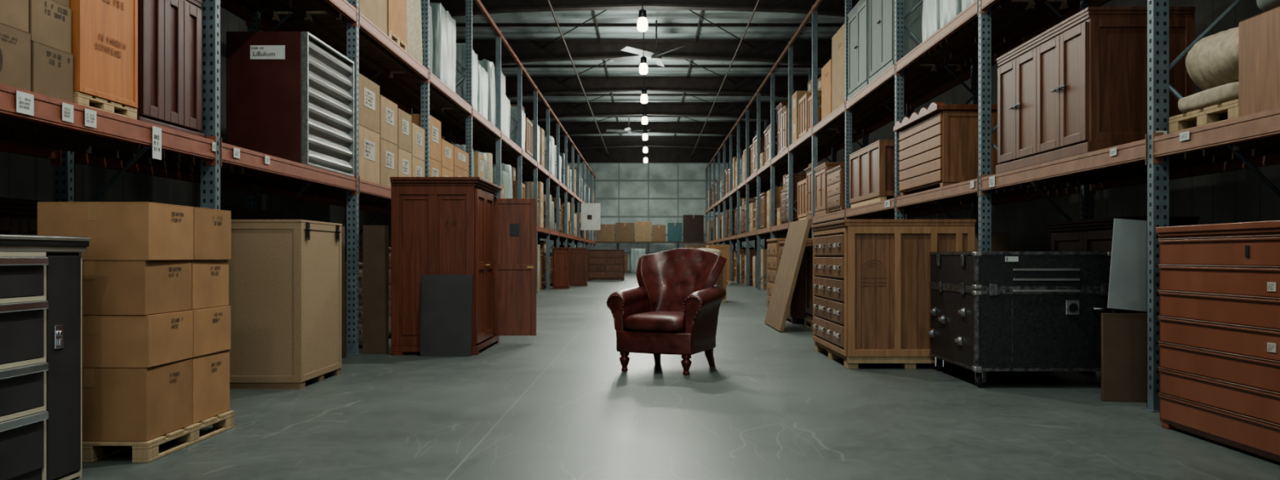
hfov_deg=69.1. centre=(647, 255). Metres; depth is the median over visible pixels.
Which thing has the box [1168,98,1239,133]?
pallet
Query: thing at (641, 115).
trim
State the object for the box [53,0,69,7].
cardboard box
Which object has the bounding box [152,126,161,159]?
paper tag
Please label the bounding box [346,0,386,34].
cardboard box
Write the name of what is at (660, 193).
wall
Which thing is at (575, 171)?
cardboard box
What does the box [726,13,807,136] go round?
trim
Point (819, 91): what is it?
wooden crate
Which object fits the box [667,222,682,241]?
storage box
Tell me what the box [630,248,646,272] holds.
furniture
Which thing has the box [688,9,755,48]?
trim
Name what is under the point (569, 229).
cardboard box
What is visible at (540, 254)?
wardrobe
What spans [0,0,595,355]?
rack
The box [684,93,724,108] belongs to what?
trim
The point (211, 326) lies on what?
cardboard box
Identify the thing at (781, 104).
wardrobe
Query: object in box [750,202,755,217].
cardboard box
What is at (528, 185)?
cardboard box
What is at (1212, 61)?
quilt
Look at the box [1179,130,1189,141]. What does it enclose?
paper tag
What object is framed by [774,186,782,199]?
cardboard box
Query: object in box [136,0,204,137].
base cabinet
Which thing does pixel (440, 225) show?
wardrobe
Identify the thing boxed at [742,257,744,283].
wooden crate
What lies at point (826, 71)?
cardboard box
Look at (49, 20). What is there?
cardboard box
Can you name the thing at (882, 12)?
wardrobe
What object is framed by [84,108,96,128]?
paper tag
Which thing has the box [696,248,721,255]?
folded blanket
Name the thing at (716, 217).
cardboard box
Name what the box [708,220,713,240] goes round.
cardboard box
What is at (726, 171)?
wardrobe
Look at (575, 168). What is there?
furniture
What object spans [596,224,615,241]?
storage box
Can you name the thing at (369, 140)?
cardboard box
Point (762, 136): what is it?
wardrobe
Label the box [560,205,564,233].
cardboard box
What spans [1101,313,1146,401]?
board
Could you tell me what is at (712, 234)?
wooden crate
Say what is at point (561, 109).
beam
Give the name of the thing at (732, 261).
wooden crate
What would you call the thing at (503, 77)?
furniture
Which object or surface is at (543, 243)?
cardboard box
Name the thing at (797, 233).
leaning board
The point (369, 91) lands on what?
cardboard box
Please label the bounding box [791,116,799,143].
cardboard box
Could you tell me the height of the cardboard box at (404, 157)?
0.499 m
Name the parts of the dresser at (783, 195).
drawer, drawer, drawer, drawer, drawer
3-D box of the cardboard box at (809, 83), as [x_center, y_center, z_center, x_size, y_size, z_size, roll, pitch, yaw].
[3.775,-3.610,20.111,0.554,0.361,0.502,0,0,0]
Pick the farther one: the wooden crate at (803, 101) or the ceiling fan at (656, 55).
the ceiling fan at (656, 55)
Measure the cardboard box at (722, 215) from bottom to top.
1.040 m
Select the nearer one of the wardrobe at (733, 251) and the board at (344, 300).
the board at (344, 300)
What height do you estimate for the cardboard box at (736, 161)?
0.516 m
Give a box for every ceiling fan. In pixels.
[605,115,651,134]
[611,20,703,66]
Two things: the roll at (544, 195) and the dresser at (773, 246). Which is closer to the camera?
the dresser at (773, 246)
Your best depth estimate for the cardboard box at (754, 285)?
29.51 m
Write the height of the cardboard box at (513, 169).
0.361 m
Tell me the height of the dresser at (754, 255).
1.006 m
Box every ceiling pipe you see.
[546,0,609,158]
[689,0,759,158]
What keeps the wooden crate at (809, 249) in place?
on the pallet at (808, 323)
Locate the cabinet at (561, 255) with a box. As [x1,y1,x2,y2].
[552,247,569,288]
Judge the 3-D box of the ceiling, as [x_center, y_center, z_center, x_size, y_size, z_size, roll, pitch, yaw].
[0.000,-6.925,24.040,14.400,0.050,66.080,0,0,0]
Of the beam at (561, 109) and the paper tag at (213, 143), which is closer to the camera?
the paper tag at (213, 143)
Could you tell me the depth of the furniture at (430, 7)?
13.21 m
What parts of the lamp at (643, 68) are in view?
suspension rod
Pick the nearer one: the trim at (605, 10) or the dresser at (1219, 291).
the dresser at (1219, 291)
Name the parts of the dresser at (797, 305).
drawer, drawer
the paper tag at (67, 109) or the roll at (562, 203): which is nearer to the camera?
the paper tag at (67, 109)
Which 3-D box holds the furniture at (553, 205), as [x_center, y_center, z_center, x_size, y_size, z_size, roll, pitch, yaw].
[-3.339,-1.260,29.612,0.690,0.956,0.718,0,0,0]
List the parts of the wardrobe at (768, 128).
door, door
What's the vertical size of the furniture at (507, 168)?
1.244 m
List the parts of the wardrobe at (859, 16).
door, door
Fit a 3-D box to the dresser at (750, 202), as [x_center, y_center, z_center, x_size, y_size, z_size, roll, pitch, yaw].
[3.615,-1.310,31.893,0.585,1.095,0.803,0,0,0]
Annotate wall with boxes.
[0,6,517,246]
[539,162,764,271]
[767,0,1279,251]
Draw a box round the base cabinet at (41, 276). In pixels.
[0,234,90,479]
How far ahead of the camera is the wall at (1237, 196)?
12.76 m
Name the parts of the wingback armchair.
leg, arm, leg, seat rail, backrest, leg, arm, leg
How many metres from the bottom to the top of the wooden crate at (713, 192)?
0.720 m
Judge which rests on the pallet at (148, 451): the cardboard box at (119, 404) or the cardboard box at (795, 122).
the cardboard box at (119, 404)
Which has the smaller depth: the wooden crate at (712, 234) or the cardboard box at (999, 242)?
the cardboard box at (999, 242)
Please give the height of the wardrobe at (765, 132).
1.008 m
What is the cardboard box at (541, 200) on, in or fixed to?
on the cardboard box at (540, 215)
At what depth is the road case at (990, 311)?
7.00 m
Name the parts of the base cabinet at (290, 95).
shutter frame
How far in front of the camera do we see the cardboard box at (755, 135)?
29.25 m
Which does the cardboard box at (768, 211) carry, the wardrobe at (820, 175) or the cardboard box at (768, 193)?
the cardboard box at (768, 193)
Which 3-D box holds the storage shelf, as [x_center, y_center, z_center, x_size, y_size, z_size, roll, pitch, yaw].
[-0.050,0.090,55.000,7.200,1.820,0.920,0,0,0]
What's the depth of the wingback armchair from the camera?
8.09 m
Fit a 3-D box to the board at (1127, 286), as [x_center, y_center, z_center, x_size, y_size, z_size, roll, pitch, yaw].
[3.331,0.065,6.361,0.352,0.643,0.044,0,0,10]
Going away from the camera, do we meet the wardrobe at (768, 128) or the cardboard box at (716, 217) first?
the wardrobe at (768, 128)
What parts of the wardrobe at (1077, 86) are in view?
door, handle, door, door, handle, handle, door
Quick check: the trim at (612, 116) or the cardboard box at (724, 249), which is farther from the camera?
the trim at (612, 116)
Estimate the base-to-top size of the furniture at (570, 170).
0.987 m
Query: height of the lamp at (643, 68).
1.848 m
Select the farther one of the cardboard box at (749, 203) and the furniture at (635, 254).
the furniture at (635, 254)
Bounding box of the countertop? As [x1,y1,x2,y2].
[0,234,88,246]
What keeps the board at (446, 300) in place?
on the floor
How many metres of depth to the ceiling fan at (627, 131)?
43.87 m
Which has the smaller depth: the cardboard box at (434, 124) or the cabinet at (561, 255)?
the cardboard box at (434, 124)
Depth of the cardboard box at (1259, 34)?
4.97 m
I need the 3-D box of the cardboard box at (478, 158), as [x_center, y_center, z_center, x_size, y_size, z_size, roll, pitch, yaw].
[-3.381,-1.589,16.929,0.704,0.537,0.648,0,0,0]
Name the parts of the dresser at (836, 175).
drawer, drawer, drawer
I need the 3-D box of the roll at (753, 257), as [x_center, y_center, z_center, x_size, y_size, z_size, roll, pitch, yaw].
[3.562,0.507,30.168,0.320,0.982,0.320,0,0,0]
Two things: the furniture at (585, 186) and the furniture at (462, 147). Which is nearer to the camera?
the furniture at (462, 147)
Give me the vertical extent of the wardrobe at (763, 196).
1.031 m
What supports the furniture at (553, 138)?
on the rack at (122, 144)
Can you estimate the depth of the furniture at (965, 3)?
9.62 m
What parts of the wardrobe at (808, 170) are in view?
door, door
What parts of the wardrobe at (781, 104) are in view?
door, door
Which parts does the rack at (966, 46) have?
post, post, post, post, post, post, post, post, post, post, post, post, post, post, post, post, post, post, post, post, post, post, post, post, post, post, post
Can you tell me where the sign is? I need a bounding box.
[579,203,599,230]
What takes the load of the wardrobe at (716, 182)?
on the rack at (966, 46)
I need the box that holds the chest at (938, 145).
[893,102,998,196]
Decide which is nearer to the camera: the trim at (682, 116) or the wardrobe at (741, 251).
the wardrobe at (741, 251)
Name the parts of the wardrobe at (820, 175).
door, door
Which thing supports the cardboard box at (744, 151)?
on the rack at (966, 46)
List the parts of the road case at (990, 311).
corner trim, edge trim, edge trim, edge trim, edge trim, lid, latch plate, carry handle, corner trim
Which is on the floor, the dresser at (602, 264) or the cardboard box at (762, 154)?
the dresser at (602, 264)
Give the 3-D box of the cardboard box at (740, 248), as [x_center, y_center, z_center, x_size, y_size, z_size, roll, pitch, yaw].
[3.821,-0.137,36.031,0.555,0.361,0.500,0,0,0]
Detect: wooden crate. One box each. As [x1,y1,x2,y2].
[69,0,137,108]
[511,180,524,198]
[524,117,533,157]
[543,200,546,228]
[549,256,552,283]
[549,259,550,287]
[711,191,713,205]
[711,227,713,240]
[714,262,726,302]
[732,261,733,280]
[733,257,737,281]
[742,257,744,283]
[753,208,755,231]
[797,178,806,220]
[798,93,811,137]
[804,245,813,320]
[808,90,821,130]
[849,139,894,208]
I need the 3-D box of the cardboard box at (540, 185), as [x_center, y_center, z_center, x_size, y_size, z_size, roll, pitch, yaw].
[-3.366,-1.872,26.463,0.705,0.435,0.732,0,0,0]
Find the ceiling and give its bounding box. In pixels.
[451,8,844,136]
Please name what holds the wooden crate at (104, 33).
on the pallet at (79, 98)
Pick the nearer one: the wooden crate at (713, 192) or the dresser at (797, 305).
the dresser at (797, 305)
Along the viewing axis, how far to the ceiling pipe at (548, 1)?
28.66 m
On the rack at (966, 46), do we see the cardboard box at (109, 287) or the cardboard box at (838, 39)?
the cardboard box at (838, 39)
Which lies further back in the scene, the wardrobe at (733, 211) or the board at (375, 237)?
the wardrobe at (733, 211)
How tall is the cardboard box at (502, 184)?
0.342 m
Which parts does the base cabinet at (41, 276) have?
drawer, drawer, drawer, drawer, handle, handle, handle, handle, worktop trim, edge trim, door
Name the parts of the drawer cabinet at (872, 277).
drawer, drawer, drawer, drawer, drawer, drawer, drawer, drawer, drawer, drawer, lid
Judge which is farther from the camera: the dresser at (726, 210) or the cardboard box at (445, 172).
the dresser at (726, 210)
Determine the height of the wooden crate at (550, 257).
0.972 m
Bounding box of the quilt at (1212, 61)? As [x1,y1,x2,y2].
[1185,26,1239,90]
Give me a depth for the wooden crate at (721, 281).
19.95 m
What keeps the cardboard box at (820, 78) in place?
on the wooden crate at (819, 91)
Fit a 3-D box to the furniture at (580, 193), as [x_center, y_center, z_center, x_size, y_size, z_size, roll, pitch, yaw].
[-3.418,-3.050,43.627,0.793,1.137,1.188,0,0,0]
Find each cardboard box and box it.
[0,0,28,32]
[0,22,31,91]
[28,0,71,53]
[31,40,73,102]
[37,201,193,260]
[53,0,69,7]
[82,260,191,315]
[82,310,192,368]
[82,358,191,441]
[191,260,228,309]
[191,306,231,357]
[191,349,229,424]
[192,207,231,260]
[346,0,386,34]
[359,73,379,133]
[359,124,379,184]
[379,94,397,145]
[379,137,397,186]
[386,0,406,44]
[388,237,391,247]
[397,107,411,152]
[397,147,411,177]
[408,113,440,162]
[411,122,424,160]
[411,155,424,177]
[429,157,440,177]
[440,138,453,171]
[440,166,453,177]
[453,145,468,171]
[453,164,468,177]
[473,151,484,179]
[493,182,504,198]
[510,104,524,112]
[511,166,515,180]
[521,181,543,198]
[537,196,543,213]
[537,240,546,252]
[537,244,540,291]
[538,212,543,227]
[539,127,544,150]
[539,147,544,168]
[551,197,559,208]
[559,244,570,248]
[560,203,574,235]
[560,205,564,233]
[567,164,568,177]
[568,221,571,228]
[568,227,571,235]
[570,168,576,182]
[573,182,576,195]
[575,213,577,236]
[685,244,705,248]
[706,244,729,260]
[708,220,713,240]
[715,214,722,239]
[715,217,721,239]
[721,214,723,238]
[725,260,729,280]
[733,156,742,173]
[733,173,735,189]
[735,160,737,175]
[739,197,753,206]
[739,247,754,249]
[739,254,746,268]
[739,268,742,283]
[742,150,746,181]
[742,198,755,208]
[744,255,746,284]
[749,203,750,231]
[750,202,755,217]
[750,217,753,231]
[752,135,755,173]
[753,272,755,287]
[760,151,764,168]
[760,248,767,288]
[766,190,770,209]
[766,208,770,227]
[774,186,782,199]
[774,200,781,213]
[774,213,777,226]
[777,207,782,225]
[782,173,788,190]
[791,90,807,119]
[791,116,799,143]
[807,78,818,93]
[808,162,824,167]
[817,76,821,90]
[821,58,831,120]
[831,22,844,112]
[974,233,1010,251]
[1239,6,1279,116]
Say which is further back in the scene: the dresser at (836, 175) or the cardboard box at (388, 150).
the dresser at (836, 175)
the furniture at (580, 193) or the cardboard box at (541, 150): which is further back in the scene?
the furniture at (580, 193)
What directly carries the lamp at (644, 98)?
hanging from the ceiling
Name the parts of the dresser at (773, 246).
drawer, drawer, drawer, drawer, drawer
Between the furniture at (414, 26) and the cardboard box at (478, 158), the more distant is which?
the cardboard box at (478, 158)
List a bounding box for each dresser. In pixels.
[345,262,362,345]
[537,199,539,226]
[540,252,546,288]
[554,208,561,232]
[587,248,624,280]
[624,253,627,272]
[724,208,736,237]
[734,209,737,235]
[741,208,744,233]
[743,200,755,232]
[749,249,756,285]
[754,255,756,287]
[755,196,756,230]
[766,238,813,308]
[778,240,813,323]
[780,188,786,224]
[785,173,806,222]
[826,164,844,213]
[1155,220,1279,462]
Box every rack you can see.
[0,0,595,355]
[705,0,1279,412]
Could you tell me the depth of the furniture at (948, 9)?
10.25 m
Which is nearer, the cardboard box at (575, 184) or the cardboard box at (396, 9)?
the cardboard box at (396, 9)
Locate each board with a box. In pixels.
[342,226,346,357]
[362,225,389,354]
[419,274,472,355]
[764,218,812,332]
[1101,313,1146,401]
[1106,218,1146,311]
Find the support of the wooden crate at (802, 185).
on the rack at (966, 46)
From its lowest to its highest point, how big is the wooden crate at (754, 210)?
0.707 m
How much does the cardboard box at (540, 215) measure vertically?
0.435 m
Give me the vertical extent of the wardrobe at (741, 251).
1.226 m
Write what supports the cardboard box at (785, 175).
on the dresser at (783, 195)
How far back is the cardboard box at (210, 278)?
5.15 m
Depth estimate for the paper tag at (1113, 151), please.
6.44 m
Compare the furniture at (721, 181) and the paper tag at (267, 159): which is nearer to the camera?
the paper tag at (267, 159)
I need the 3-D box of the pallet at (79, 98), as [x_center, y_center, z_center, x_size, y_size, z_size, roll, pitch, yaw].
[-3.260,-0.817,5.105,0.600,0.070,0.560,0,0,0]
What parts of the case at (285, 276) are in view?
lid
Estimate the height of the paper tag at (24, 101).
0.100 m
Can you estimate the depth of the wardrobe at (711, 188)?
49.72 m
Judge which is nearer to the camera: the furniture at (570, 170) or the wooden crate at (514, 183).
the wooden crate at (514, 183)
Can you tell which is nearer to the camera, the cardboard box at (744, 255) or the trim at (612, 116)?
the cardboard box at (744, 255)
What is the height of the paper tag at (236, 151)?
0.070 m
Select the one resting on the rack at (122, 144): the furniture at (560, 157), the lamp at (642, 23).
the furniture at (560, 157)
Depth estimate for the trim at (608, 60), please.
33.19 m
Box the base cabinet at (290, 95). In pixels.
[226,31,354,177]
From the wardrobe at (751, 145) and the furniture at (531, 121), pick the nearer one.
the furniture at (531, 121)
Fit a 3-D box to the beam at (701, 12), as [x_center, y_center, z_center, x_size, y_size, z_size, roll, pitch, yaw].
[1.500,-6.784,24.000,0.040,0.048,66.000,0,0,0]
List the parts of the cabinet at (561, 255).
door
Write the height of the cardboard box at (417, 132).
0.419 m
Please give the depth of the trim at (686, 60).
33.12 m
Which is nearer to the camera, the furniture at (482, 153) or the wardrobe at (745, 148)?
the furniture at (482, 153)
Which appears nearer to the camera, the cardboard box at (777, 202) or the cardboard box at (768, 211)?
the cardboard box at (777, 202)
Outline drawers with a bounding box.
[308,38,353,173]
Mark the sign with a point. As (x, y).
(590, 212)
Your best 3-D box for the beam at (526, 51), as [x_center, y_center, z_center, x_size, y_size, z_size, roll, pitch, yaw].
[0.000,-6.405,29.600,14.400,0.910,0.280,0,0,0]
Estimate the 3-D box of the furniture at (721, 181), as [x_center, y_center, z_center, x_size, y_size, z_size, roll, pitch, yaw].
[3.740,-3.034,43.495,0.691,1.023,0.881,0,0,0]
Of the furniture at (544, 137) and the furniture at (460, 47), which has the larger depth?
the furniture at (544, 137)
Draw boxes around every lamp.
[637,0,648,31]
[639,31,648,74]
[640,74,648,103]
[641,103,648,124]
[642,103,648,140]
[643,140,648,152]
[643,153,648,163]
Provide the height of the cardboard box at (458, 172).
0.599 m
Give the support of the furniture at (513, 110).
on the rack at (122, 144)
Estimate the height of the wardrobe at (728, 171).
1.041 m
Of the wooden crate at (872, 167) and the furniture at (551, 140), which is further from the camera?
the furniture at (551, 140)
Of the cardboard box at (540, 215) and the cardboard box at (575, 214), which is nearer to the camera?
the cardboard box at (540, 215)
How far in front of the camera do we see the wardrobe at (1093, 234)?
7.78 m
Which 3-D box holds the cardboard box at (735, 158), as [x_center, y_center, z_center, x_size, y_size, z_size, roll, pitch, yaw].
[3.656,-3.465,35.861,0.705,0.628,0.667,0,0,0]
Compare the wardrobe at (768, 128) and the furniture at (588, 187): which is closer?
the wardrobe at (768, 128)
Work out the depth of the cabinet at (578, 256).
30.50 m
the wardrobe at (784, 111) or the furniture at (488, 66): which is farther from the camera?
the wardrobe at (784, 111)
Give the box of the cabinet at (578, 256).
[569,248,587,285]
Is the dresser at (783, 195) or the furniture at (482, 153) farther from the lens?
the dresser at (783, 195)
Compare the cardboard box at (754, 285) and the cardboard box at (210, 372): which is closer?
the cardboard box at (210, 372)
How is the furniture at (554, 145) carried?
on the rack at (122, 144)
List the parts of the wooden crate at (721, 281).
batten frame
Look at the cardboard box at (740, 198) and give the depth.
34.37 m
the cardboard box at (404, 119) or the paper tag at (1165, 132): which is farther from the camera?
the cardboard box at (404, 119)
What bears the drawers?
hanging from the base cabinet at (290, 95)
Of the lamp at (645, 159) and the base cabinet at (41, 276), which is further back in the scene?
the lamp at (645, 159)
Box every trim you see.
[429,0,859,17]
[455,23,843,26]
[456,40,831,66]
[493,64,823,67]
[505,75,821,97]
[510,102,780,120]
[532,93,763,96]
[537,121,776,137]
[540,9,607,48]
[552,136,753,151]
[558,59,610,83]
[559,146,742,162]
[571,93,611,108]
[581,115,614,127]
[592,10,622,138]
[609,115,686,116]
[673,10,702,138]
[681,115,713,126]
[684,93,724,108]
[685,59,737,83]
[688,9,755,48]
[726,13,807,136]
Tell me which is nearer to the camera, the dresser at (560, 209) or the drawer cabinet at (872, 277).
the drawer cabinet at (872, 277)
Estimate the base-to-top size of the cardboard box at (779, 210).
0.448 m
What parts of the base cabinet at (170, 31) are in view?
door, door, door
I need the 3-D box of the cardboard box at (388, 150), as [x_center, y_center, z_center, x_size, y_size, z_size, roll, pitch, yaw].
[-3.258,-1.041,10.605,0.624,0.519,0.692,0,0,0]
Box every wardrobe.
[390,177,536,355]
[540,253,542,289]
[708,187,711,207]
[714,181,717,202]
[724,168,728,195]
[727,168,729,192]
[728,209,735,235]
[732,250,737,261]
[736,249,746,254]
[744,148,750,176]
[749,143,752,175]
[753,134,764,172]
[759,192,766,229]
[763,129,768,164]
[765,123,777,162]
[774,102,788,155]
[779,105,788,151]
[804,165,811,218]
[813,162,844,216]
[847,0,870,100]
[868,0,923,84]
[995,6,1195,173]
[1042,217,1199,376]
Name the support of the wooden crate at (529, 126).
on the rack at (122, 144)
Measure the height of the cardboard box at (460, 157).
0.299 m
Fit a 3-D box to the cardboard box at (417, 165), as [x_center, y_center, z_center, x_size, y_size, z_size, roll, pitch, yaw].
[-3.258,-1.016,11.960,0.624,0.469,0.642,0,0,0]
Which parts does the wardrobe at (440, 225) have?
door, door, lock plate, door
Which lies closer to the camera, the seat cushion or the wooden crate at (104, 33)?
the wooden crate at (104, 33)
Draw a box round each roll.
[484,152,493,182]
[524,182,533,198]
[543,194,551,230]
[561,202,569,221]
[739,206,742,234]
[752,256,755,286]
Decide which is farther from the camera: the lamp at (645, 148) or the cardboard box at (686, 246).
the cardboard box at (686, 246)
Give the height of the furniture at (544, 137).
1.091 m
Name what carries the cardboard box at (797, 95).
on the cardboard box at (795, 122)
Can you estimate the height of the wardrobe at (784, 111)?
1.090 m
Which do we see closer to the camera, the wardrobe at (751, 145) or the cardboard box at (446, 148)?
the cardboard box at (446, 148)
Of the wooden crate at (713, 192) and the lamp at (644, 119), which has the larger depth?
the wooden crate at (713, 192)
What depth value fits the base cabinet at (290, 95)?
8.00 m
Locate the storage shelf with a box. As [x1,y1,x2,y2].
[586,241,707,253]
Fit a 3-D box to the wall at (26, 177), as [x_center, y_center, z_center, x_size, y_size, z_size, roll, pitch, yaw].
[-7.300,-2.950,24.000,0.200,8.100,66.000,0,0,0]
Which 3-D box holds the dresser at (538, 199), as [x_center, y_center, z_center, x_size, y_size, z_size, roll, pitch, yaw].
[-3.324,-1.178,25.600,0.585,0.791,0.873,0,0,0]
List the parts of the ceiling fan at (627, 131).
blade, blade, blade, motor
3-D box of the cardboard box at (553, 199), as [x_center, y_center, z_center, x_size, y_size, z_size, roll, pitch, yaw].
[-3.252,-1.773,31.359,0.555,0.361,0.500,0,0,0]
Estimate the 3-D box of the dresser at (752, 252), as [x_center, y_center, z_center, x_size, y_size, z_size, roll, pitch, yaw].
[3.670,0.396,31.088,0.585,1.204,0.749,0,0,0]
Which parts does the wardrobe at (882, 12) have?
door, door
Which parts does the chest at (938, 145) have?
cornice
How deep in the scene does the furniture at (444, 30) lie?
13.77 m
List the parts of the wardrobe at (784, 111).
door, door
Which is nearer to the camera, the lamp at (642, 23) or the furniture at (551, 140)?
the lamp at (642, 23)
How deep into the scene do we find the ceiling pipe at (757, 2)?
28.59 m
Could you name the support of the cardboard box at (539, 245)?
on the floor
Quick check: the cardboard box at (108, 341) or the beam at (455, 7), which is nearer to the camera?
the cardboard box at (108, 341)
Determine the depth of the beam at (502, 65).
33.57 m
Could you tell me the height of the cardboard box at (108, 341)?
0.253 m
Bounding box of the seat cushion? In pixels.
[624,311,684,332]
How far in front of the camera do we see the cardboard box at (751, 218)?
29.68 m
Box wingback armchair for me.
[606,248,726,375]
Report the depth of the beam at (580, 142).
53.58 m
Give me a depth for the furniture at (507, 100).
20.46 m
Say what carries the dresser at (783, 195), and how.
on the rack at (966, 46)
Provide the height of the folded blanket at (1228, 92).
0.123 m
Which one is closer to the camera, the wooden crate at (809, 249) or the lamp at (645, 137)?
the wooden crate at (809, 249)
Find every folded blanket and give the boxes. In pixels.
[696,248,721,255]
[1177,81,1239,113]
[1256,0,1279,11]
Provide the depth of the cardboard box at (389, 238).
12.53 m
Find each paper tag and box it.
[16,90,33,115]
[62,102,73,123]
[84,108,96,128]
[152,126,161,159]
[212,142,215,151]
[233,146,239,158]
[264,155,270,164]
[884,200,889,207]
[970,180,973,188]
[989,175,995,187]
[1110,147,1116,155]
[1155,130,1167,134]
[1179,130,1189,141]
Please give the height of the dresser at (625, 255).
1.082 m
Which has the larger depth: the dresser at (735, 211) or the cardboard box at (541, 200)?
the dresser at (735, 211)
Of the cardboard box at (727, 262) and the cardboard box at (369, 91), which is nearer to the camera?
the cardboard box at (369, 91)
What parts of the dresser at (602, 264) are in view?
drawer, drawer, drawer, drawer, drawer, drawer, drawer, drawer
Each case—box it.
[220,219,342,389]
[927,251,1115,386]
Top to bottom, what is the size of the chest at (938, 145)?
0.960 m
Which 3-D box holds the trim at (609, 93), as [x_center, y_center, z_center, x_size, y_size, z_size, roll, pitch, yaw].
[-1.950,-6.600,38.600,0.032,0.028,6.485,0,0,-27]
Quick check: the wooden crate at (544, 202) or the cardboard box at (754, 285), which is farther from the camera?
the cardboard box at (754, 285)
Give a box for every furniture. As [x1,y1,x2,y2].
[406,0,422,65]
[429,2,456,92]
[429,5,432,72]
[453,143,474,177]
[455,43,478,111]
[473,150,487,180]
[477,58,496,126]
[477,63,488,119]
[492,163,512,198]
[492,170,508,198]
[494,66,505,134]
[505,95,510,138]
[510,106,525,151]
[530,120,539,164]
[544,135,553,175]
[544,137,550,171]
[551,201,554,231]
[552,137,555,177]
[554,145,555,177]
[559,152,564,184]
[559,154,561,182]
[568,167,577,195]
[568,168,571,191]
[579,177,582,199]
[585,186,586,203]
[588,186,590,203]
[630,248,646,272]
[720,179,723,199]
[739,159,742,183]
[742,154,742,182]
[922,0,940,41]
[939,0,961,27]
[961,0,976,11]
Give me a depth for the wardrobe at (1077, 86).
6.95 m
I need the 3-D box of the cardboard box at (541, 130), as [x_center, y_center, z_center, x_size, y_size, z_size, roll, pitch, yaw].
[-3.328,-3.319,26.420,0.705,0.557,0.724,0,0,0]
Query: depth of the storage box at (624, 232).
54.65 m
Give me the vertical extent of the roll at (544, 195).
1.122 m
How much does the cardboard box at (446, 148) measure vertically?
0.399 m
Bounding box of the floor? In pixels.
[73,271,1279,479]
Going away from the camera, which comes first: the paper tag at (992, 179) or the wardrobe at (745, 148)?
the paper tag at (992, 179)
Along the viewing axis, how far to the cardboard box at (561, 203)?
36.93 m
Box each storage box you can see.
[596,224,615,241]
[615,222,634,241]
[635,221,651,241]
[652,225,666,241]
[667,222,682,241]
[683,214,703,241]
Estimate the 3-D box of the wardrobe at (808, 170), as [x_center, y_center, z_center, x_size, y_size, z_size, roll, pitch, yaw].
[3.588,-1.279,18.965,0.660,1.034,0.839,0,0,0]
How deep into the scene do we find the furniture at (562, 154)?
33.92 m
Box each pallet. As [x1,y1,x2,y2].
[73,92,137,119]
[82,410,234,462]
[386,29,407,51]
[804,318,813,330]
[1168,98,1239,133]
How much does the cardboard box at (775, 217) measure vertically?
0.355 m
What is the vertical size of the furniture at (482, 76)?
1.007 m
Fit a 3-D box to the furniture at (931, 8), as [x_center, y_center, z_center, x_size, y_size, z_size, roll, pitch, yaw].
[3.674,-3.026,11.043,0.690,1.008,0.667,0,0,0]
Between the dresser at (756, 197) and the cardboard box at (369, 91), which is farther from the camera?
the dresser at (756, 197)
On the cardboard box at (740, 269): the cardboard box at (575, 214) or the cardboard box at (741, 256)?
the cardboard box at (741, 256)
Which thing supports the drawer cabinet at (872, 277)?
on the floor
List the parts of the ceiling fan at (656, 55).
blade, blade, motor, blade, blade, blade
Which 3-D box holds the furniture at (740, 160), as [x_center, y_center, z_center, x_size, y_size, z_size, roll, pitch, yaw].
[3.713,-3.039,34.187,0.691,1.034,0.747,0,0,0]
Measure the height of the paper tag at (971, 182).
0.070 m
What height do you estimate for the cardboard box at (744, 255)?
1.004 m
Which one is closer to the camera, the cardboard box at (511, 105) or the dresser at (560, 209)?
the cardboard box at (511, 105)
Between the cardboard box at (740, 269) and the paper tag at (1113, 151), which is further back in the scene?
the cardboard box at (740, 269)
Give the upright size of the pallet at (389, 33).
0.100 m
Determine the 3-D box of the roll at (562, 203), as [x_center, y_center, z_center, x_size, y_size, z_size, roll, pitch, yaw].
[-3.200,-1.432,36.228,0.320,1.300,0.320,0,0,0]
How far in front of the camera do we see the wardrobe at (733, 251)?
38.13 m
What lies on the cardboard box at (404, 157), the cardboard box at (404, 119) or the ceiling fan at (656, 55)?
the cardboard box at (404, 119)
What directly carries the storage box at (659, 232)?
on the storage shelf
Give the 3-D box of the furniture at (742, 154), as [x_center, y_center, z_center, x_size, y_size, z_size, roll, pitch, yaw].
[3.713,-3.098,33.071,0.691,1.151,0.899,0,0,0]
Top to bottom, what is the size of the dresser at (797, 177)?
1.138 m
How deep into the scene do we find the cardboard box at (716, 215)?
46.13 m
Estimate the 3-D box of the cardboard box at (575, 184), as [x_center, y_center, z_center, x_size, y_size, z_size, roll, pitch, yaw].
[-3.348,-2.752,38.406,0.705,0.540,0.677,0,0,0]
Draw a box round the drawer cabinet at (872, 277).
[811,219,976,368]
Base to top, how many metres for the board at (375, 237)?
1.310 m
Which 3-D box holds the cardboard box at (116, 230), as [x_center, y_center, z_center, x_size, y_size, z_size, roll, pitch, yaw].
[-2.691,-0.119,4.728,0.542,0.284,0.453,0,0,0]

